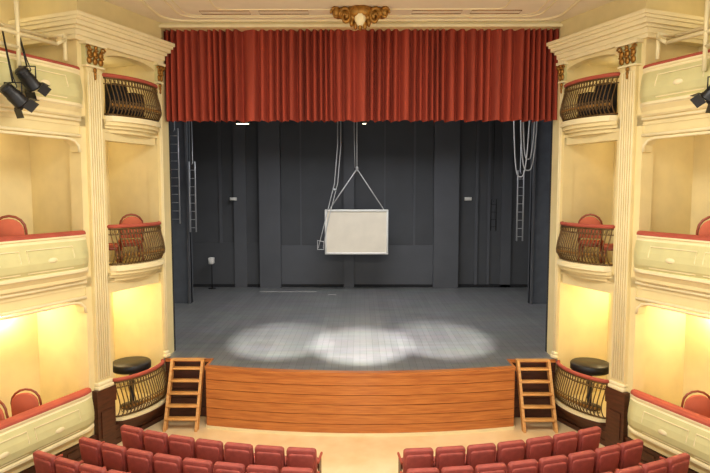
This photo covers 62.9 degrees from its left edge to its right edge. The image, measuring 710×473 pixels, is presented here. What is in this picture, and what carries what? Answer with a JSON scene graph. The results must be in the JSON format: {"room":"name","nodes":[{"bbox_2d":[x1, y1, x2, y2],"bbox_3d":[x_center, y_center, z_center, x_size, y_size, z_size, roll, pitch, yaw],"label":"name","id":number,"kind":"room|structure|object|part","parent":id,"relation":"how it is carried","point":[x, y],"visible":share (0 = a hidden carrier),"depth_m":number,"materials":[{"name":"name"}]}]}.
{"room":"theater auditorium","nodes":[
{"label":"theater auditorium","id":0,"kind":"room"},
{"bbox_2d":[0,0,165,434],"bbox_3d":[-7.070,0.048,9.149,1.600,9.100,10.000,2,5,22],"label":"wall","id":1,"kind":"structure","parent":0,"point":[50,353],"depth_m":11.87,"materials":[{"name":"beige paint"}]},
{"bbox_2d":[0,400,8,420],"bbox_3d":[-6.241,3.429,10.425,0.532,1.219,0.648,1,5,18],"label":"chair","id":2,"kind":"object","parent":1,"relation":"on","point":[2,417],"visible":0.27,"depth_m":10.10,"materials":[{"name":"fabric"}]},
{"bbox_2d":[0,215,27,236],"bbox_3d":[-6.124,0.240,10.421,0.558,1.279,0.680,-1,5,-17],"label":"chair","id":3,"kind":"object","parent":1,"relation":"on","point":[8,227],"visible":0.49,"depth_m":10.10,"materials":[{"name":"fabric"}]},
{"bbox_2d":[10,388,41,415],"bbox_3d":[-6.123,3.387,10.961,0.532,1.219,0.648,-1,5,-11],"label":"chair","id":4,"kind":"object","parent":1,"relation":"on","point":[22,402],"visible":0.49,"depth_m":10.64,"materials":[{"name":"fabric"}]},
{"bbox_2d":[0,107,80,152],"bbox_3d":[-5.921,-1.836,9.882,0.260,0.660,2.900,2,5,22],"label":"trim","id":5,"kind":"structure","parent":1,"relation":"attached to","point":[72,139],"depth_m":10.48,"materials":[{"name":"beige paint"}]},
{"bbox_2d":[0,47,82,117],"bbox_3d":[-5.799,-2.647,9.768,0.404,0.995,2.900,2,5,22],"label":"box","id":6,"kind":"object","parent":1,"relation":"attached to","point":[65,98],"visible":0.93,"depth_m":10.38,"materials":[{"name":"beige paint"}]},
{"bbox_2d":[0,0,67,67],"bbox_3d":[-5.857,-3.565,9.610,0.552,1.650,2.500,2,5,22],"label":"pipe rail","id":7,"kind":"object","parent":6,"relation":"attached to","point":[16,30],"visible":0.94,"depth_m":9.72,"materials":[{"name":"beige metal"}]},
{"bbox_2d":[0,31,38,118],"bbox_3d":[-5.489,-2.631,9.438,0.417,1.392,0.571,3,5,31],"label":"spotlight","id":8,"kind":"object","parent":7,"relation":"hanging from","point":[13,95],"visible":1,"depth_m":9.37,"materials":[{"name":"black metal"}]},
{"bbox_2d":[15,36,51,100],"bbox_3d":[-5.391,-2.813,9.738,0.439,1.077,0.576,0,5,0],"label":"spotlight","id":9,"kind":"object","parent":7,"relation":"hanging from","point":[29,81],"visible":1,"depth_m":9.64,"materials":[{"name":"black metal"}]},
{"bbox_2d":[0,280,86,320],"bbox_3d":[-5.921,1.294,10.130,0.260,0.660,2.900,2,5,22],"label":"trim","id":10,"kind":"structure","parent":1,"relation":"attached to","point":[79,302],"depth_m":10.57,"materials":[{"name":"beige paint"}]},
{"bbox_2d":[0,230,88,295],"bbox_3d":[-5.799,0.483,10.016,0.404,0.995,2.900,2,5,22],"label":"balcony parapet","id":11,"kind":"object","parent":1,"relation":"attached to","point":[29,262],"visible":1,"depth_m":10.30,"materials":[{"name":"beige paint"}]},
{"bbox_2d":[0,387,93,472],"bbox_3d":[-5.799,3.623,10.264,0.404,0.995,2.900,2,5,22],"label":"balcony parapet","id":12,"kind":"object","parent":1,"relation":"attached to","point":[53,427],"visible":0.88,"depth_m":10.47,"materials":[{"name":"beige paint"}]},
{"bbox_2d":[8,0,174,67],"bbox_3d":[-5.434,-4.300,12.238,1.830,0.920,2.690,2,5,22],"label":"trim","id":13,"kind":"structure","parent":1,"relation":"attached to","point":[122,30],"depth_m":11.47,"materials":[{"name":"beige paint"}]},
{"bbox_2d":[19,405,165,472],"bbox_3d":[-6.293,4.409,9.175,0.080,0.400,10.000,2,5,22],"label":"baseboard","id":14,"kind":"structure","parent":1,"relation":"attached to","point":[72,453],"depth_m":11.61,"materials":[{"name":"brown wood"}]},
{"bbox_2d":[109,243,120,262],"bbox_3d":[-5.418,0.151,12.552,0.595,1.120,0.488,-1,5,-15],"label":"chair","id":15,"kind":"object","parent":1,"relation":"on","point":[111,247],"visible":0.17,"depth_m":12.43,"materials":[{"name":"fabric"}]},
{"bbox_2d":[105,83,127,116],"bbox_3d":[-5.056,-2.822,12.322,0.355,0.800,0.340,2,5,22],"label":"loudspeaker","id":16,"kind":"object","parent":1,"relation":"on","point":[107,101],"visible":0.41,"depth_m":12.19,"materials":[{"name":"black fabric"}]},
{"bbox_2d":[102,73,161,137],"bbox_3d":[-4.636,-2.756,12.360,0.418,1.182,1.607,2,5,22],"label":"balcony","id":17,"kind":"object","parent":1,"relation":"attached to","point":[128,124],"visible":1,"depth_m":12.12,"materials":[{"name":"beige paint"}]},
{"bbox_2d":[113,356,150,409],"bbox_3d":[-5.033,3.313,13.069,0.860,1.030,0.860,0,5,0],"label":"round table","id":18,"kind":"object","parent":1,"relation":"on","point":[130,365],"visible":0.73,"depth_m":12.85,"materials":[{"name":"leather"}]},
{"bbox_2d":[127,93,143,116],"bbox_3d":[-4.866,-2.799,12.787,0.355,0.680,0.340,2,5,22],"label":"loudspeaker","id":19,"kind":"object","parent":1,"relation":"on","point":[129,93],"visible":0.22,"depth_m":12.63,"materials":[{"name":"black fabric"}]},
{"bbox_2d":[107,221,164,280],"bbox_3d":[-4.636,0.295,12.602,0.418,1.182,1.607,2,5,22],"label":"box balcony","id":20,"kind":"object","parent":1,"relation":"attached to","point":[136,269],"visible":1,"depth_m":12.34,"materials":[{"name":"gold metal"}]},
{"bbox_2d":[118,213,143,262],"bbox_3d":[-5.042,0.073,13.036,0.523,1.199,0.638,-2,5,-28],"label":"chair","id":21,"kind":"object","parent":20,"relation":"in","point":[128,220],"depth_m":12.79,"materials":[{"name":"red fabric"}]},
{"bbox_3d":[-4.636,0.128,12.588,0.418,0.848,1.607,2,5,22],"label":"railing","id":22,"kind":"part","parent":20,"relation":"part of","materials":[{"name":"brown metal"}]},
{"bbox_2d":[112,359,167,426],"bbox_3d":[-4.636,3.514,12.857,0.418,1.182,1.607,2,5,22],"label":"balcony","id":23,"kind":"object","parent":1,"relation":"attached to","point":[135,416],"visible":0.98,"depth_m":12.62,"materials":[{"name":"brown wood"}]},
{"bbox_2d":[161,29,175,353],"bbox_3d":[-5.755,-0.569,13.759,2.650,9.600,0.620,0,5,0],"label":"frame","id":24,"kind":"object","parent":1,"relation":"attached to","point":[165,125],"depth_m":13.78,"materials":[{"name":"beige paint"}]},
{"bbox_2d":[104,0,614,22],"bbox_3d":[0.056,-4.373,6.073,19.000,0.200,15.000,0,5,0],"label":"ceiling","id":25,"kind":"structure","parent":0,"point":[192,7],"depth_m":11.95,"materials":[{"name":"paint"}]},
{"bbox_2d":[199,10,521,14],"bbox_3d":[0.111,-4.768,12.326,6.805,0.021,0.253,0,5,0],"label":"trim","id":26,"kind":"structure","parent":25,"relation":"attached to","point":[279,10],"depth_m":12.41,"materials":[{"name":"beige paint"}]},
{"bbox_2d":[189,120,531,287],"bbox_3d":[0.205,-1.334,23.417,14.400,9.600,0.500,0,5,0],"label":"wall","id":27,"kind":"structure","parent":0,"point":[281,175],"depth_m":23.40,"materials":[{"name":"black paint"}]},
{"bbox_2d":[464,197,471,200],"bbox_3d":[4.554,-1.516,23.369,0.280,0.130,0.080,0,5,0],"label":"emergency light","id":28,"kind":"object","parent":27,"relation":"attached to","point":[465,198],"visible":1,"depth_m":23.33,"materials":[{"name":"white paint"}]},
{"bbox_2d":[164,287,556,370],"bbox_3d":[0.156,2.535,18.136,14.400,0.060,11.240,0,5,0],"label":"floor","id":29,"kind":"structure","parent":0,"point":[295,328],"depth_m":16.82,"materials":[{"name":"grey wood"}]},
{"bbox_2d":[170,121,192,303],"bbox_3d":[-6.195,-1.615,20.065,0.940,7.910,0.350,0,5,0],"label":"stage wing panel","id":30,"kind":"object","parent":29,"relation":"on","point":[182,236],"visible":0.43,"depth_m":20.06,"materials":[{"name":"black fabric"}]},
{"bbox_2d":[208,257,215,288],"bbox_3d":[-5.749,1.465,23.290,0.300,1.260,0.300,0,5,0],"label":"floor lamp","id":31,"kind":"object","parent":29,"relation":"on","point":[211,260],"visible":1,"depth_m":23.20,"materials":[{"name":"white paint"}]},
{"bbox_2d":[527,120,550,303],"bbox_3d":[6.545,-1.606,19.954,0.940,7.910,0.350,0,5,0],"label":"stage wing panel","id":32,"kind":"object","parent":29,"relation":"on","point":[540,171],"visible":0.54,"depth_m":19.95,"materials":[{"name":"black fabric"}]},
{"bbox_2d":[81,416,640,472],"bbox_3d":[0.054,4.917,6.559,18.000,0.200,14.500,0,5,0],"label":"floor","id":33,"kind":"structure","parent":0,"point":[341,454],"depth_m":12.38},
{"bbox_2d":[33,450,81,472],"bbox_3d":[-5.111,4.083,10.028,0.570,0.914,0.648,2,5,27],"label":"seat","id":34,"kind":"object","parent":33,"relation":"on","point":[44,462],"visible":0.73,"depth_m":9.72,"materials":[{"name":"fabric"}]},
{"bbox_2d":[55,457,104,472],"bbox_3d":[-4.615,4.102,9.789,0.570,0.914,0.648,2,5,24],"label":"seat","id":35,"kind":"object","parent":33,"relation":"on","point":[63,465],"visible":0.84,"depth_m":9.48,"materials":[{"name":"fabric"}]},
{"bbox_2d":[79,437,104,466],"bbox_3d":[-4.590,4.040,10.571,0.570,0.914,0.648,2,5,26],"label":"seat","id":36,"kind":"object","parent":33,"relation":"on","point":[90,449],"visible":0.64,"depth_m":10.26,"materials":[{"name":"fabric"}]},
{"bbox_2d":[79,463,128,472],"bbox_3d":[-4.108,4.120,9.573,0.570,0.914,0.648,2,5,22],"label":"seat","id":37,"kind":"object","parent":33,"relation":"on","point":[84,468],"visible":0.99,"depth_m":9.28,"materials":[{"name":"fabric"}]},
{"bbox_2d":[101,443,128,471],"bbox_3d":[-4.089,4.059,10.342,0.570,0.914,0.648,2,5,23],"label":"seat","id":38,"kind":"object","parent":33,"relation":"on","point":[114,456],"visible":0.73,"depth_m":10.03,"materials":[{"name":"fabric"}]},
{"bbox_2d":[107,469,130,472],"bbox_3d":[-3.591,4.135,9.382,0.570,0.914,0.648,2,5,19],"label":"seat","id":39,"kind":"object","parent":33,"relation":"on","point":[111,470],"visible":1,"depth_m":9.13,"materials":[{"name":"fabric"}]},
{"bbox_2d":[120,424,144,450],"bbox_3d":[-4.068,3.997,11.118,0.570,0.914,0.648,2,5,25],"label":"seat","id":40,"kind":"object","parent":33,"relation":"on","point":[132,437],"visible":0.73,"depth_m":10.80,"materials":[{"name":"fabric"}]},
{"bbox_2d":[126,448,154,472],"bbox_3d":[-3.577,4.075,10.139,0.570,0.914,0.648,2,5,20],"label":"seat","id":41,"kind":"object","parent":33,"relation":"on","point":[138,461],"visible":0.83,"depth_m":9.82,"materials":[{"name":"fabric"}]},
{"bbox_2d":[143,430,169,455],"bbox_3d":[-3.561,4.014,10.901,0.570,0.914,0.648,2,5,22],"label":"seat","id":42,"kind":"object","parent":33,"relation":"on","point":[155,442],"visible":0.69,"depth_m":10.58,"materials":[{"name":"fabric"}]},
{"bbox_2d":[153,453,182,472],"bbox_3d":[-3.055,4.089,9.962,0.570,0.914,0.648,1,5,17],"label":"seat","id":43,"kind":"object","parent":33,"relation":"on","point":[163,463],"visible":0.77,"depth_m":9.64,"materials":[{"name":"fabric"}]},
{"bbox_2d":[168,434,196,460],"bbox_3d":[-3.043,4.029,10.712,0.570,0.914,0.648,2,5,18],"label":"seat","id":44,"kind":"object","parent":33,"relation":"on","point":[184,447],"visible":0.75,"depth_m":10.39,"materials":[{"name":"fabric"}]},
{"bbox_2d":[163,358,204,431],"bbox_3d":[-3.868,3.574,13.168,0.760,1.435,0.820,0,5,0],"label":"wooden stairs","id":45,"kind":"structure","parent":33,"relation":"on","point":[167,418],"depth_m":13.12,"materials":[{"name":"brown wood"}]},
{"bbox_2d":[182,457,213,472],"bbox_3d":[-2.525,4.101,9.811,0.570,0.914,0.648,1,5,14],"label":"seat","id":46,"kind":"object","parent":33,"relation":"on","point":[190,465],"visible":0.88,"depth_m":9.49,"materials":[{"name":"fabric"}]},
{"bbox_2d":[195,438,224,467],"bbox_3d":[-2.516,4.042,10.552,0.570,0.914,0.648,1,5,15],"label":"seat","id":47,"kind":"object","parent":33,"relation":"on","point":[206,449],"visible":0.68,"depth_m":10.23,"materials":[{"name":"fabric"}]},
{"bbox_2d":[214,461,246,472],"bbox_3d":[-1.988,4.110,9.688,0.570,0.914,0.648,1,5,11],"label":"seat","id":48,"kind":"object","parent":33,"relation":"on","point":[219,467],"visible":0.91,"depth_m":9.36,"materials":[{"name":"fabric"}]},
{"bbox_2d":[224,442,255,471],"bbox_3d":[-1.981,4.052,10.420,0.570,0.914,0.648,1,5,12],"label":"seat","id":49,"kind":"object","parent":33,"relation":"on","point":[243,453],"visible":0.7,"depth_m":10.10,"materials":[{"name":"fabric"}]},
{"bbox_2d":[246,464,278,472],"bbox_3d":[-1.445,4.118,9.592,0.570,0.914,0.648,1,5,9],"label":"seat","id":50,"kind":"object","parent":33,"relation":"on","point":[251,468],"visible":0.91,"depth_m":9.27,"materials":[{"name":"fabric"}]},
{"bbox_2d":[255,445,286,472],"bbox_3d":[-1.439,4.061,10.317,0.570,0.914,0.648,1,5,9],"label":"seat","id":51,"kind":"object","parent":33,"relation":"on","point":[268,455],"visible":0.8,"depth_m":10.00,"materials":[{"name":"fabric"}]},
{"bbox_2d":[281,467,319,472],"bbox_3d":[-0.898,4.123,9.524,0.570,0.914,0.648,0,5,6],"label":"seat","id":52,"kind":"object","parent":33,"relation":"on","point":[284,469],"visible":1,"depth_m":9.20,"materials":[{"name":"fabric"}]},
{"bbox_2d":[286,447,322,472],"bbox_3d":[-0.892,4.066,10.245,0.570,0.914,0.648,0,5,6],"label":"seat","id":53,"kind":"object","parent":33,"relation":"on","point":[302,457],"visible":0.94,"depth_m":9.92,"materials":[{"name":"fabric"}]},
{"bbox_2d":[165,358,555,435],"bbox_3d":[0.112,3.593,13.129,9.100,1.402,1.190,0,5,0],"label":"stage front","id":54,"kind":"object","parent":33,"relation":"on","point":[244,399],"visible":0.97,"depth_m":12.69,"materials":[{"name":"brown wood"}]},
{"bbox_2d":[397,447,433,472],"bbox_3d":[1.065,4.068,10.228,0.570,0.914,0.648,0,5,-5],"label":"seat","id":55,"kind":"object","parent":33,"relation":"on","point":[412,457],"visible":0.91,"depth_m":9.91,"materials":[{"name":"fabric"}]},
{"bbox_2d":[400,467,438,472],"bbox_3d":[1.058,4.125,9.507,0.570,0.914,0.648,0,5,-5],"label":"seat","id":56,"kind":"object","parent":33,"relation":"on","point":[433,469],"visible":1,"depth_m":9.18,"materials":[{"name":"fabric"}]},
{"bbox_2d":[433,445,465,472],"bbox_3d":[1.613,4.063,10.291,0.570,0.914,0.648,-1,5,-8],"label":"seat","id":57,"kind":"object","parent":33,"relation":"on","point":[447,456],"visible":0.79,"depth_m":9.97,"materials":[{"name":"fabric"}]},
{"bbox_2d":[441,465,473,472],"bbox_3d":[1.606,4.120,9.565,0.570,0.914,0.648,-1,5,-8],"label":"seat","id":58,"kind":"object","parent":33,"relation":"on","point":[453,469],"visible":0.89,"depth_m":9.24,"materials":[{"name":"fabric"}]},
{"bbox_2d":[465,443,495,472],"bbox_3d":[2.156,4.055,10.384,0.570,0.914,0.648,-1,5,-11],"label":"seat","id":59,"kind":"object","parent":33,"relation":"on","point":[485,453],"visible":0.72,"depth_m":10.06,"materials":[{"name":"fabric"}]},
{"bbox_2d":[475,462,506,472],"bbox_3d":[2.151,4.113,9.652,0.570,0.914,0.648,-1,5,-10],"label":"seat","id":60,"kind":"object","parent":33,"relation":"on","point":[501,467],"visible":0.94,"depth_m":9.33,"materials":[{"name":"fabric"}]},
{"bbox_2d":[495,439,524,466],"bbox_3d":[2.694,4.046,10.506,0.570,0.914,0.648,-1,5,-14],"label":"seat","id":61,"kind":"object","parent":33,"relation":"on","point":[514,450],"visible":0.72,"depth_m":10.19,"materials":[{"name":"fabric"}]},
{"bbox_2d":[506,459,537,472],"bbox_3d":[2.690,4.104,9.766,0.570,0.914,0.648,-1,5,-13],"label":"seat","id":62,"kind":"object","parent":33,"relation":"on","point":[530,465],"visible":0.88,"depth_m":9.44,"materials":[{"name":"fabric"}]},
{"bbox_2d":[515,359,557,432],"bbox_3d":[4.092,3.579,13.098,0.760,1.435,0.820,0,5,0],"label":"wooden stairs","id":63,"kind":"structure","parent":33,"relation":"on","point":[547,368],"depth_m":13.06,"materials":[{"name":"brown wood"}]},
{"bbox_2d":[524,436,552,461],"bbox_3d":[3.224,4.034,10.658,0.570,0.914,0.648,-1,5,-17],"label":"seat","id":64,"kind":"object","parent":33,"relation":"on","point":[536,448],"visible":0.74,"depth_m":10.34,"materials":[{"name":"fabric"}]},
{"bbox_2d":[537,455,567,472],"bbox_3d":[3.223,4.093,9.907,0.570,0.914,0.648,-1,5,-16],"label":"seat","id":65,"kind":"object","parent":33,"relation":"on","point":[552,464],"visible":0.82,"depth_m":9.58,"materials":[{"name":"fabric"}]},
{"bbox_2d":[551,431,577,457],"bbox_3d":[3.745,4.019,10.838,0.570,0.914,0.648,-2,5,-21],"label":"seat","id":66,"kind":"object","parent":33,"relation":"on","point":[565,443],"visible":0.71,"depth_m":10.52,"materials":[{"name":"fabric"}]},
{"bbox_2d":[566,450,595,472],"bbox_3d":[3.748,4.080,10.075,0.570,0.914,0.648,-2,5,-19],"label":"seat","id":67,"kind":"object","parent":33,"relation":"on","point":[583,461],"visible":0.84,"depth_m":9.76,"materials":[{"name":"fabric"}]},
{"bbox_2d":[576,426,600,451],"bbox_3d":[4.255,4.003,11.046,0.570,0.914,0.648,-2,5,-24],"label":"seat","id":68,"kind":"object","parent":33,"relation":"on","point":[588,438],"visible":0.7,"depth_m":10.73,"materials":[{"name":"fabric"}]},
{"bbox_2d":[593,444,620,472],"bbox_3d":[4.263,4.064,10.269,0.570,0.914,0.648,-2,5,-22],"label":"seat","id":69,"kind":"object","parent":33,"relation":"on","point":[606,458],"visible":0.76,"depth_m":9.95,"materials":[{"name":"fabric"}]},
{"bbox_2d":[615,466,642,472],"bbox_3d":[4.268,4.125,9.500,0.570,0.914,0.648,-2,5,-21],"label":"seat","id":70,"kind":"object","parent":33,"relation":"on","point":[635,469],"visible":1,"depth_m":9.21,"materials":[{"name":"fabric"}]},
{"bbox_2d":[617,439,643,468],"bbox_3d":[4.768,4.047,10.490,0.570,0.914,0.648,-2,5,-25],"label":"seat","id":71,"kind":"object","parent":33,"relation":"on","point":[631,451],"visible":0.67,"depth_m":10.18,"materials":[{"name":"fabric"}]},
{"bbox_2d":[638,459,667,472],"bbox_3d":[4.779,4.109,9.707,0.570,0.914,0.648,-2,5,-23],"label":"seat","id":72,"kind":"object","parent":33,"relation":"on","point":[659,466],"visible":0.87,"depth_m":9.40,"materials":[{"name":"fabric"}]},
{"bbox_2d":[642,453,689,472],"bbox_3d":[5.279,4.091,9.938,0.570,0.914,0.648,-2,5,-26],"label":"seat","id":73,"kind":"object","parent":33,"relation":"on","point":[679,463],"visible":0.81,"depth_m":9.62,"materials":[{"name":"fabric"}]},
{"bbox_2d":[159,22,562,31],"bbox_3d":[0.119,-4.784,13.283,19.000,0.120,0.560,0,5,0],"label":"wall","id":74,"kind":"structure","parent":0,"point":[241,26],"depth_m":13.06,"materials":[{"name":"beige paint"}]},
{"bbox_2d":[139,0,580,21],"bbox_3d":[0.095,-4.618,10.495,8.770,0.061,4.855,0,5,0],"label":"trim","id":75,"kind":"structure","parent":74,"relation":"attached to","point":[142,1],"depth_m":12.63,"materials":[{"name":"beige paint"}]},
{"bbox_2d":[330,5,390,30],"bbox_3d":[0.108,-4.546,12.078,1.253,0.581,0.502,0,5,0],"label":"cartouche","id":76,"kind":"object","parent":74,"relation":"attached to","point":[358,16],"depth_m":11.91,"materials":[{"name":"gold metal"}]},
{"bbox_2d":[164,28,558,122],"bbox_3d":[0.119,-3.730,13.434,9.080,2.125,0.348,0,5,0],"label":"curtain valance","id":77,"kind":"object","parent":74,"relation":"hanging from","point":[337,75],"visible":0.97,"depth_m":13.39,"materials":[{"name":"fabric"}]},
{"bbox_2d":[546,0,709,66],"bbox_3d":[5.652,-4.292,12.141,1.830,0.920,2.690,-2,5,-21],"label":"trim","id":78,"kind":"structure","parent":74,"relation":"attached to","point":[599,29],"depth_m":11.39,"materials":[{"name":"beige paint"}]},
{"bbox_2d":[555,14,709,436],"bbox_3d":[7.229,0.057,9.025,1.600,9.100,10.000,-2,5,-21],"label":"wall","id":79,"kind":"structure","parent":0,"point":[669,351],"depth_m":11.84,"materials":[{"name":"beige paint"}]},
{"bbox_2d":[545,28,560,354],"bbox_3d":[5.994,-0.560,13.657,2.650,9.600,0.620,0,5,0],"label":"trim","id":80,"kind":"structure","parent":79,"relation":"attached to","point":[554,123],"depth_m":13.71,"materials":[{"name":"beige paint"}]},
{"bbox_2d":[553,360,608,429],"bbox_3d":[4.854,3.521,12.774,0.418,1.182,1.607,-2,5,-21],"label":"balcony","id":81,"kind":"object","parent":79,"relation":"attached to","point":[575,412],"visible":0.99,"depth_m":12.53,"materials":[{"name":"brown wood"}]},
{"bbox_2d":[570,357,608,410],"bbox_3d":[5.255,3.320,12.980,0.860,1.030,0.860,0,5,0],"label":"round table","id":82,"kind":"object","parent":81,"relation":"in","point":[588,366],"visible":0.68,"depth_m":12.78,"materials":[{"name":"leather"}]},
{"bbox_2d":[556,221,614,281],"bbox_3d":[4.854,0.301,12.519,0.418,1.182,1.607,-2,5,-21],"label":"box balcony","id":83,"kind":"object","parent":79,"relation":"attached to","point":[599,271],"visible":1,"depth_m":12.26,"materials":[{"name":"gold metal"}]},
{"bbox_3d":[4.854,0.134,12.506,0.418,0.848,1.607,-2,5,-21],"label":"railing","id":84,"kind":"part","parent":83,"relation":"part of","materials":[{"name":"brown metal"}]},
{"bbox_2d":[578,214,603,263],"bbox_3d":[5.268,0.080,12.946,0.523,1.199,0.638,3,5,29],"label":"chair","id":85,"kind":"object","parent":83,"relation":"in","point":[587,220],"depth_m":12.70,"materials":[{"name":"red fabric"}]},
{"bbox_2d":[577,92,594,116],"bbox_3d":[5.092,-2.792,12.701,0.355,0.680,0.340,-2,5,-21],"label":"loudspeaker","id":86,"kind":"object","parent":79,"relation":"on","point":[591,112],"visible":0.27,"depth_m":12.55,"materials":[{"name":"black fabric"}]},
{"bbox_2d":[560,72,620,137],"bbox_3d":[4.854,-2.749,12.277,0.418,1.182,1.607,-2,5,-21],"label":"balcony","id":87,"kind":"object","parent":79,"relation":"attached to","point":[597,123],"visible":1,"depth_m":12.03,"materials":[{"name":"beige paint"}]},
{"bbox_2d":[550,38,643,446],"bbox_3d":[4.979,0.254,12.366,0.224,8.180,2.312,-2,5,-21],"label":"pilaster","id":88,"kind":"object","parent":79,"relation":"attached to","point":[617,396],"visible":1,"depth_m":11.54,"materials":[{"name":"beige paint"}]},
{"bbox_2d":[594,82,617,115],"bbox_3d":[5.274,-2.815,12.232,0.355,0.800,0.340,-2,5,-21],"label":"loudspeaker","id":89,"kind":"object","parent":79,"relation":"on","point":[608,85],"visible":0.38,"depth_m":12.10,"materials":[{"name":"black fabric"}]},
{"bbox_2d":[601,243,612,263],"bbox_3d":[5.635,0.159,12.456,0.595,1.120,0.488,1,5,16],"label":"chair","id":90,"kind":"object","parent":79,"relation":"on","point":[610,247],"visible":0.09,"depth_m":12.34,"materials":[{"name":"fabric"}]},
{"bbox_2d":[551,408,697,472],"bbox_3d":[6.446,4.418,9.064,0.080,0.400,10.000,-2,5,-21],"label":"baseboard","id":91,"kind":"structure","parent":79,"relation":"attached to","point":[648,455],"depth_m":11.61,"materials":[{"name":"brown wood"}]},
{"bbox_2d":[628,389,709,472],"bbox_3d":[5.971,3.631,10.162,0.404,0.995,2.900,-2,5,-21],"label":"balcony parapet","id":92,"kind":"object","parent":79,"relation":"attached to","point":[666,428],"visible":0.88,"depth_m":10.53,"materials":[{"name":"beige paint"}]},
{"bbox_2d":[681,390,709,417],"bbox_3d":[6.308,3.396,10.853,0.532,1.219,0.648,1,5,12],"label":"chair","id":93,"kind":"object","parent":92,"relation":"in","point":[700,404],"visible":0.48,"depth_m":10.54,"materials":[{"name":"fabric"}]},
{"bbox_2d":[634,231,709,294],"bbox_3d":[5.971,0.491,9.913,0.404,0.995,2.900,-2,5,-21],"label":"box","id":94,"kind":"object","parent":79,"relation":"attached to","point":[672,260],"visible":1,"depth_m":10.34,"materials":[{"name":"beige paint"}]},
{"bbox_2d":[635,281,709,318],"bbox_3d":[6.094,1.302,10.026,0.260,0.660,2.900,-2,5,-21],"label":"trim","id":95,"kind":"structure","parent":79,"relation":"attached to","point":[642,303],"depth_m":10.61,"materials":[{"name":"beige paint"}]},
{"bbox_2d":[640,49,709,117],"bbox_3d":[5.971,-2.639,9.665,0.404,0.995,2.900,-2,5,-21],"label":"box","id":96,"kind":"object","parent":79,"relation":"attached to","point":[667,86],"visible":0.96,"depth_m":10.25,"materials":[{"name":"beige paint"}]},
{"bbox_2d":[655,0,709,70],"bbox_3d":[6.028,-3.557,9.507,0.552,1.650,2.500,-2,5,-21],"label":"pipe rail","id":97,"kind":"object","parent":96,"relation":"attached to","point":[706,28],"visible":1,"depth_m":9.79,"materials":[{"name":"beige metal"}]},
{"bbox_2d":[690,76,709,112],"bbox_3d":[5.709,-2.647,9.275,0.417,1.334,0.569,-2,5,-26],"label":"spotlight","id":98,"kind":"object","parent":97,"relation":"hanging from","point":[698,99],"visible":1,"depth_m":9.29,"materials":[{"name":"black metal"}]},
{"bbox_2d":[641,109,709,152],"bbox_3d":[6.094,-1.828,9.778,0.260,0.660,2.900,-2,5,-21],"label":"trim","id":99,"kind":"structure","parent":79,"relation":"attached to","point":[648,139],"depth_m":10.51,"materials":[{"name":"beige paint"}]},
{"bbox_2d":[696,216,709,235],"bbox_3d":[6.304,0.248,10.313,0.558,1.279,0.680,1,5,18],"label":"chair","id":100,"kind":"object","parent":79,"relation":"on","point":[704,230],"visible":0.39,"depth_m":10.04,"materials":[{"name":"fabric"}]},
{"bbox_3d":[0.164,-5.801,18.399,14.400,0.100,9.800,0,5,0],"label":"ceiling","id":101,"kind":"structure","parent":0,"visible":0},
{"bbox_2d":[170,121,180,223],"bbox_3d":[-6.078,-3.131,19.508,0.320,5.400,0.140,0,5,0],"label":"ladder","id":102,"kind":"object","parent":101,"relation":"hanging from","point":[177,135],"visible":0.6,"depth_m":19.53,"materials":[{"name":"metal"}]},
{"bbox_2d":[188,121,196,231],"bbox_3d":[-5.547,-2.997,19.714,0.240,5.700,0.140,0,5,0],"label":"ladder","id":103,"kind":"object","parent":101,"relation":"hanging from","point":[189,170],"visible":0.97,"depth_m":19.77,"materials":[{"name":"metal"}]},
{"bbox_2d":[235,120,249,123],"bbox_3d":[-3.204,-4.396,16.433,0.400,2.392,0.160,0,5,0],"label":"work light","id":104,"kind":"object","parent":101,"relation":"hanging from","point":[237,121],"visible":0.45,"depth_m":16.45,"materials":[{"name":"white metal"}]},
{"bbox_2d":[317,121,340,249],"bbox_3d":[-0.985,-2.759,22.161,0.950,6.561,0.095,0,5,0],"label":"rope","id":105,"kind":"object","parent":101,"relation":"hanging from","point":[333,189],"visible":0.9,"depth_m":22.21,"materials":[{"name":"metal"}]},
{"bbox_2d":[325,122,387,253],"bbox_3d":[0.060,-2.671,22.258,2.450,6.750,0.098,0,5,0],"label":"projection screen","id":106,"kind":"object","parent":101,"relation":"hanging from","point":[349,231],"visible":0.97,"depth_m":22.43,"materials":[{"name":"fabric"}]},
{"bbox_2d":[490,120,496,230],"bbox_3d":[5.242,-3.113,21.818,0.240,5.800,0.140,0,5,0],"label":"ladder","id":107,"kind":"object","parent":101,"relation":"hanging from","point":[491,204],"visible":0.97,"depth_m":21.93,"materials":[{"name":"black metal"}]},
{"bbox_2d":[516,122,524,240],"bbox_3d":[5.623,-2.839,19.629,0.240,6.000,0.140,0,5,0],"label":"ladder","id":108,"kind":"object","parent":101,"relation":"hanging from","point":[517,220],"visible":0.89,"depth_m":19.71,"materials":[{"name":"metal"}]},
{"bbox_2d":[513,120,537,176],"bbox_3d":[5.337,-3.788,18.112,0.887,3.870,0.139,0,5,0],"label":"hanging cable","id":109,"kind":"object","parent":101,"relation":"hanging from","point":[526,154],"visible":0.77,"depth_m":18.17,"materials":[{"name":"fabric"}]}
]}

